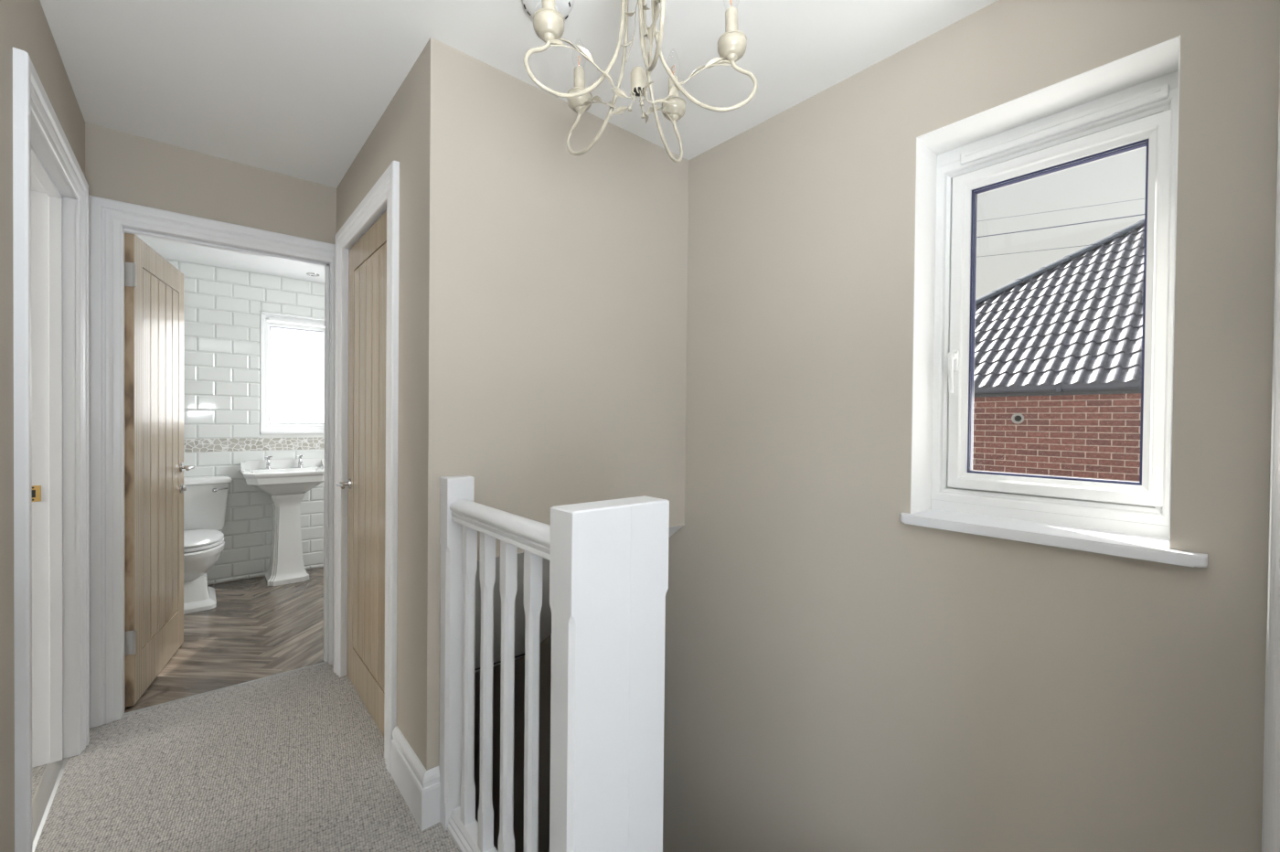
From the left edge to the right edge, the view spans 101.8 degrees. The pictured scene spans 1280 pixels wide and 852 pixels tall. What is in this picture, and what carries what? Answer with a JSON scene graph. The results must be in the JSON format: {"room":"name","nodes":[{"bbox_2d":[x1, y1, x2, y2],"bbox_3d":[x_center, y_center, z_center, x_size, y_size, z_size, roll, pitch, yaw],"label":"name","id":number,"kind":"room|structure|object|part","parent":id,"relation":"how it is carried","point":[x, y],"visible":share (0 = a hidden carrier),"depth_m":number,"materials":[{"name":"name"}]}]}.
{"room":"stair landing","nodes":[
{"label":"stair landing","id":0,"kind":"room"},
{"bbox_2d":[0,0,85,851],"bbox_3d":[-0.537,0.040,0.049,0.100,2.380,5.172,0,1,-41],"label":"wall","id":1,"kind":"structure","parent":0,"point":[24,25],"depth_m":1.20,"materials":[{"name":"beige paint"}]},
{"bbox_2d":[12,47,89,851],"bbox_3d":[-1.834,0.150,1.556,0.157,2.101,0.935,0,1,-41],"label":"door frame","id":2,"kind":"structure","parent":1,"relation":"attached to","point":[51,614],"depth_m":1.82,"materials":[{"name":"white wood"}]},
{"bbox_3d":[-2.115,0.236,1.802,0.050,0.056,0.008,0,1,-41],"label":"strike plate","id":3,"kind":"part","parent":2,"relation":"part of","materials":[{"name":"gold metal"}]},
{"bbox_2d":[85,122,336,244],"bbox_3d":[-1.517,0.002,2.681,2.106,2.380,0.100,0,1,-41],"label":"wall","id":4,"kind":"structure","parent":0,"point":[122,166],"depth_m":2.26,"materials":[{"name":"beige paint"}]},
{"bbox_2d":[124,232,194,707],"bbox_3d":[-2.319,0.183,2.493,0.166,1.994,0.723,0,1,-28],"label":"door","id":5,"kind":"structure","parent":4,"relation":"in","point":[154,487],"depth_m":2.38,"materials":[{"name":"brown wood"}]},
{"bbox_3d":[-2.390,0.222,2.739,0.058,0.020,0.122,0,1,-28],"label":"lever","id":6,"kind":"part","parent":5,"relation":"part of","materials":[{"name":"silver metal"}]},
{"bbox_2d":[88,194,334,728],"bbox_3d":[-1.879,0.144,2.365,0.856,2.095,0.132,0,1,-41],"label":"door frame","id":7,"kind":"structure","parent":4,"relation":"attached to","point":[109,219],"depth_m":2.09,"materials":[{"name":"white wood"}]},
{"bbox_2d":[123,567,326,713],"bbox_3d":[-2.131,1.179,3.428,2.066,0.001,1.936,0,1,-41],"label":"floor","id":8,"kind":"structure","parent":0,"point":[289,614],"depth_m":2.89,"materials":[{"name":"wood"}]},
{"bbox_2d":[183,474,232,614],"bbox_3d":[-3.004,0.766,3.450,0.478,0.806,0.735,0,1,-41],"label":"toilet","id":9,"kind":"object","parent":8,"relation":"on","point":[205,496],"visible":0.62,"depth_m":3.49,"materials":[{"name":"white ceramic"}]},
{"bbox_3d":[-2.947,0.760,3.384,0.376,0.019,0.540,0,1,-41],"label":"seat","id":10,"kind":"part","parent":9,"relation":"part of","materials":[{"name":"white plastic"}]},
{"bbox_3d":[-2.946,0.731,3.382,0.372,0.027,0.532,0,1,-41],"label":"seat lid","id":11,"kind":"part","parent":9,"relation":"part of","materials":[{"name":"white plastic"}]},
{"bbox_3d":[-3.169,0.384,3.644,0.478,0.049,0.214,0,1,-41],"label":"cistern lid","id":12,"kind":"part","parent":9,"relation":"part of","materials":[{"name":"white ceramic"}]},
{"bbox_3d":[-2.967,0.450,3.671,0.093,0.034,0.029,0,1,-23],"label":"flush lever","id":13,"kind":"part","parent":9,"relation":"part of","materials":[{"name":"silver metal"}]},
{"bbox_2d":[239,454,324,586],"bbox_3d":[-2.666,0.698,3.933,0.552,0.939,0.441,0,1,-41],"label":"basin","id":14,"kind":"object","parent":8,"relation":"on","point":[286,482],"visible":0.99,"depth_m":3.88,"materials":[{"name":"white ceramic"}]},
{"bbox_2d":[264,455,272,469],"bbox_3d":[-2.822,0.279,3.951,0.053,0.104,0.125,0,1,-41],"label":"tap","id":15,"kind":"object","parent":14,"relation":"on","point":[268,463],"depth_m":3.97,"materials":[{"name":"silver metal"}]},
{"bbox_3d":[-2.664,0.426,3.930,0.552,0.193,0.441,0,1,-41],"label":"basin bowl","id":16,"kind":"part","parent":14,"relation":"part of","materials":[{"name":"white ceramic"}]},
{"bbox_2d":[296,454,304,468],"bbox_3d":[-2.665,0.279,4.085,0.053,0.104,0.125,0,1,-41],"label":"tap","id":17,"kind":"object","parent":14,"relation":"on","point":[300,463],"depth_m":4.11,"materials":[{"name":"silver metal"}]},
{"bbox_2d":[136,234,324,283],"bbox_3d":[-2.167,-1.207,3.396,2.166,0.100,1.868,0,1,-41],"label":"ceiling","id":18,"kind":"structure","parent":0,"point":[169,250],"depth_m":3.67,"materials":[{"name":"white paint"}]},
{"bbox_2d":[306,272,319,276],"bbox_3d":[-2.517,-1.164,3.998,0.088,0.006,0.088,0,1,-41],"label":"recessed light","id":19,"kind":"object","parent":18,"relation":"in","point":[307,273],"visible":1,"depth_m":3.99,"materials":[{"name":"silver metal"}]},
{"bbox_2d":[165,258,324,585],"bbox_3d":[-2.726,0.046,4.277,2.466,2.835,0.160,0,1,-41],"label":"wall","id":20,"kind":"structure","parent":0,"point":[261,435],"depth_m":3.94,"materials":[{"name":"white tile"}]},
{"bbox_2d":[166,259,324,584],"bbox_3d":[-2.747,-0.002,4.147,2.064,2.330,0.008,0,1,-41],"label":"tiles","id":21,"kind":"structure","parent":20,"relation":"attached to","point":[241,419],"depth_m":3.91,"materials":[{"name":"white tile"}]},
{"bbox_2d":[183,437,324,452],"bbox_3d":[-2.749,0.141,4.150,2.066,0.095,0.005,0,1,-41],"label":"tile border","id":22,"kind":"object","parent":21,"relation":"attached to","point":[190,445],"visible":0.43,"depth_m":3.97,"materials":[{"name":"tile"}]},
{"bbox_2d":[260,310,324,434],"bbox_3d":[-2.764,-0.409,4.217,0.520,0.945,0.157,0,1,-41],"label":"window","id":23,"kind":"structure","parent":20,"relation":"in","point":[292,356],"depth_m":4.21,"materials":[{"name":"white glass"}]},
{"bbox_3d":[-2.747,0.053,4.196,0.518,0.022,0.089,0,1,-41],"label":"sill","id":24,"kind":"part","parent":23,"relation":"part of","materials":[{"name":"white plastic"}]},
{"bbox_2d":[268,316,324,326],"bbox_3d":[-2.762,-0.845,4.215,0.400,0.028,0.014,0,1,-41],"label":"vent","id":25,"kind":"object","parent":23,"relation":"attached to","point":[285,319],"depth_m":4.20,"materials":[{"name":"white plastic"}]},
{"bbox_3d":[-2.791,-0.405,4.249,0.386,0.769,0.006,0,1,-41],"label":"glass pane","id":26,"kind":"part","parent":23,"relation":"part of","materials":[{"name":"white glass"}]},
{"bbox_2d":[32,574,524,851],"bbox_3d":[-1.560,1.354,0.625,4.846,0.280,7.340,0,1,-41],"label":"floor","id":27,"kind":"structure","parent":0,"point":[294,761],"depth_m":1.76,"materials":[{"name":"carpet"}]},
{"bbox_2d":[32,757,68,851],"bbox_3d":[-1.825,1.199,1.561,0.052,0.005,0.774,0,1,-41],"label":"threshold strip","id":28,"kind":"object","parent":27,"relation":"on","point":[42,800],"visible":0.82,"depth_m":1.68,"materials":[{"name":"white wood"}]},
{"bbox_2d":[123,661,328,714],"bbox_3d":[-1.856,1.191,2.387,0.734,0.006,0.010,0,1,-41],"label":"threshold strip","id":29,"kind":"object","parent":27,"relation":"on","point":[326,661],"visible":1,"depth_m":2.35,"materials":[{"name":"grey metal"}]},
{"bbox_2d":[438,475,669,851],"bbox_3d":[-0.107,0.828,1.208,0.268,1.328,1.270,0,1,-41],"label":"balustrade","id":30,"kind":"object","parent":27,"relation":"on","point":[608,560],"visible":1,"depth_m":1.17,"materials":[{"name":"white wood"}]},
{"bbox_3d":[-0.568,0.694,1.605,0.083,1.078,0.064,0,1,-41],"label":"newel post","id":31,"kind":"part","parent":30,"relation":"part of","materials":[{"name":"white wood"}]},
{"bbox_3d":[-0.362,1.202,1.363,0.072,0.072,0.595,0,1,-41],"label":"rail","id":32,"kind":"part","parent":30,"relation":"part of","materials":[{"name":"white wood"}]},
{"bbox_3d":[-0.352,0.259,1.353,0.068,0.063,0.595,0,1,-41],"label":"handrail","id":33,"kind":"part","parent":30,"relation":"part of","materials":[{"name":"white wood"}]},
{"bbox_3d":[-0.067,0.722,1.162,0.268,1.102,0.087,0,1,-41],"label":"newel post","id":34,"kind":"part","parent":30,"relation":"part of","materials":[{"name":"white wood"}]},
{"bbox_2d":[336,37,463,770],"bbox_3d":[-1.045,0.013,2.122,0.100,2.380,1.363,0,1,-41],"label":"wall","id":35,"kind":"structure","parent":0,"point":[421,128],"depth_m":1.62,"materials":[{"name":"beige paint"}]},
{"bbox_2d":[336,210,386,736],"bbox_3d":[-1.157,0.186,2.186,0.103,2.027,0.760,0,1,-41],"label":"door","id":36,"kind":"structure","parent":35,"relation":"in","point":[366,484],"depth_m":2.20,"materials":[{"name":"brown wood"}]},
{"bbox_3d":[-1.350,0.271,2.375,0.057,0.020,0.122,0,1,-41],"label":"lever","id":37,"kind":"part","parent":36,"relation":"part of","materials":[{"name":"silver metal"}]},
{"bbox_2d":[333,160,399,773],"bbox_3d":[-1.129,0.141,2.203,0.122,2.121,0.971,0,1,-41],"label":"door frame","id":38,"kind":"structure","parent":35,"relation":"attached to","point":[384,196],"depth_m":1.90,"materials":[{"name":"white wood"}]},
{"bbox_2d":[390,725,440,831],"bbox_3d":[-0.736,1.129,1.697,0.057,0.163,0.322,0,1,-41],"label":"baseboard","id":39,"kind":"structure","parent":35,"relation":"attached to","point":[420,788],"depth_m":1.61,"materials":[{"name":"white wood"}]},
{"bbox_2d":[39,0,997,188],"bbox_3d":[0.281,-1.210,0.792,2.307,0.120,5.272,0,1,-41],"label":"ceiling","id":40,"kind":"structure","parent":0,"point":[297,89],"depth_m":1.65,"materials":[{"name":"white paint"}]},
{"bbox_2d":[521,0,574,19],"bbox_3d":[-0.251,-1.142,1.403,0.144,0.040,0.144,0,1,-41],"label":"smoke detector","id":41,"kind":"object","parent":40,"relation":"attached to","point":[564,7],"visible":0.51,"depth_m":1.40,"materials":[{"name":"white plastic"}]},
{"bbox_2d":[523,0,757,162],"bbox_3d":[-0.022,-0.907,1.134,0.476,0.494,0.466,0,-1,-41],"label":"chandelier","id":42,"kind":"object","parent":40,"relation":"hanging from","point":[548,23],"visible":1,"depth_m":1.10,"materials":[{"name":"beige paint"}]},
{"bbox_3d":[-0.117,-0.867,1.066,0.248,0.416,0.008,-1,0,-28],"label":"arm","id":43,"kind":"part","parent":42,"relation":"part of","materials":[{"name":"beige paint"}]},
{"bbox_3d":[-0.096,-0.866,1.214,0.248,0.416,0.008,-1,-1,44],"label":"arm","id":44,"kind":"part","parent":42,"relation":"part of","materials":[{"name":"beige paint"}]},
{"bbox_2d":[629,66,647,101],"bbox_3d":[-0.003,-0.740,1.124,0.037,0.060,0.036,0,-1,-41],"label":"socket","id":45,"kind":"object","parent":42,"relation":"attached to","point":[638,74],"depth_m":1.11,"materials":[{"name":"beige paint"}]},
{"bbox_3d":[0.017,-0.870,1.000,0.008,0.416,0.248,-1,0,-10],"label":"arm","id":46,"kind":"part","parent":42,"relation":"part of","materials":[{"name":"beige paint"}]},
{"bbox_3d":[0.052,-0.868,1.239,0.008,0.416,0.248,-1,0,26],"label":"arm","id":47,"kind":"part","parent":42,"relation":"part of","materials":[{"name":"beige paint"}]},
{"bbox_3d":[0.121,-0.870,1.107,0.248,0.416,0.008,-1,0,8],"label":"arm","id":48,"kind":"part","parent":42,"relation":"part of","materials":[{"name":"beige paint"}]},
{"bbox_2d":[460,53,688,560],"bbox_3d":[-0.247,-0.366,1.967,1.108,1.602,0.100,0,1,-41],"label":"wall","id":49,"kind":"structure","parent":0,"point":[574,268],"depth_m":1.88,"materials":[{"name":"beige paint"}]},
{"bbox_2d":[474,524,683,672],"bbox_3d":[-1.196,0.934,3.148,1.009,1.187,3.090,0,1,-41],"label":"wall","id":50,"kind":"structure","parent":0,"point":[519,611],"depth_m":2.38,"materials":[{"name":"beige paint"}]},
{"bbox_2d":[474,0,1279,851],"bbox_3d":[0.428,1.312,2.209,0.235,4.950,7.160,0,1,-41],"label":"wall","id":51,"kind":"structure","parent":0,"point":[842,674],"depth_m":1.56,"materials":[{"name":"beige paint"}]},
{"bbox_2d":[899,35,1207,567],"bbox_3d":[1.087,-0.283,1.409,0.256,1.160,0.632,0,1,-41],"label":"window","id":52,"kind":"structure","parent":51,"relation":"attached to","point":[1121,518],"depth_m":1.44,"materials":[{"name":"white plastic"}]},
{"bbox_3d":[0.967,-0.169,1.607,0.048,0.135,0.022,0,1,-41],"label":"handle","id":53,"kind":"part","parent":52,"relation":"part of","materials":[{"name":"white plastic"}]},
{"bbox_3d":[1.055,0.283,1.392,0.186,0.027,0.632,0,1,-41],"label":"sill","id":54,"kind":"part","parent":52,"relation":"part of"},
{"bbox_3d":[1.157,-0.290,1.469,0.062,0.972,0.490,0,1,-41],"label":"sash","id":55,"kind":"part","parent":52,"relation":"part of","materials":[{"name":"white plastic"}]},
{"bbox_2d":[960,84,1168,164],"bbox_3d":[1.135,-0.818,1.431,0.018,0.032,0.450,0,1,-41],"label":"vent","id":56,"kind":"object","parent":52,"relation":"attached to","point":[1154,97],"depth_m":1.40,"materials":[{"name":"white plastic"}]},
{"bbox_2d":[1261,57,1279,851],"bbox_3d":[1.001,0.082,0.791,0.726,2.300,0.040,0,1,-41],"label":"door frame","id":57,"kind":"structure","parent":51,"relation":"attached to","point":[1271,780],"depth_m":0.87,"materials":[{"name":"white wood"}]},
{"label":"outside","id":58,"kind":"structure","parent":0,"visible":0},
{"bbox_3d":[0.504,3.842,7.091,70.000,0.150,70.000,0,1,-41],"label":"ground","id":59,"kind":"structure","parent":58,"visible":0},
{"bbox_2d":[972,218,1144,481],"bbox_3d":[10.711,-0.156,6.641,9.591,8.060,14.351,0,1,-41],"label":"neighbouring house","id":60,"kind":"structure","parent":59,"relation":"on","point":[1058,346],"depth_m":6.62,"materials":[{"name":"grey tile"}]},
{"bbox_2d":[1011,413,1023,423],"bbox_3d":[4.737,-0.095,6.521,0.020,0.132,0.132,0,1,-41],"label":"wall vent","id":61,"kind":"object","parent":60,"relation":"attached to","point":[1016,418],"depth_m":6.52,"materials":[{"name":"white"}]},
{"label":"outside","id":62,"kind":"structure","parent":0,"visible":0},
{"bbox_2d":[976,213,1144,237],"bbox_3d":[9.372,-4.256,10.584,0.021,1.231,12.002,0,1,-41],"label":"overhead wire","id":63,"kind":"object","parent":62,"point":[1141,214],"visible":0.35,"depth_m":11.00,"materials":[{"name":"grey"}]},
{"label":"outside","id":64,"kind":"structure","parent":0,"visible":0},
{"bbox_2d":[979,198,1143,221],"bbox_3d":[9.375,-4.581,10.581,0.008,1.508,12.001,0,1,-41],"label":"overhead wire","id":65,"kind":"object","parent":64,"point":[1140,198],"visible":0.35,"depth_m":10.97,"materials":[{"name":"grey"}]},
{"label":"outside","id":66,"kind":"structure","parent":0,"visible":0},
{"bbox_2d":[980,245,1087,256],"bbox_3d":[9.367,-3.781,10.589,0.010,1.290,12.001,0,1,-41],"label":"overhead wire","id":67,"kind":"object","parent":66,"point":[1085,245],"visible":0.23,"depth_m":11.41,"materials":[{"name":"grey"}]}
]}

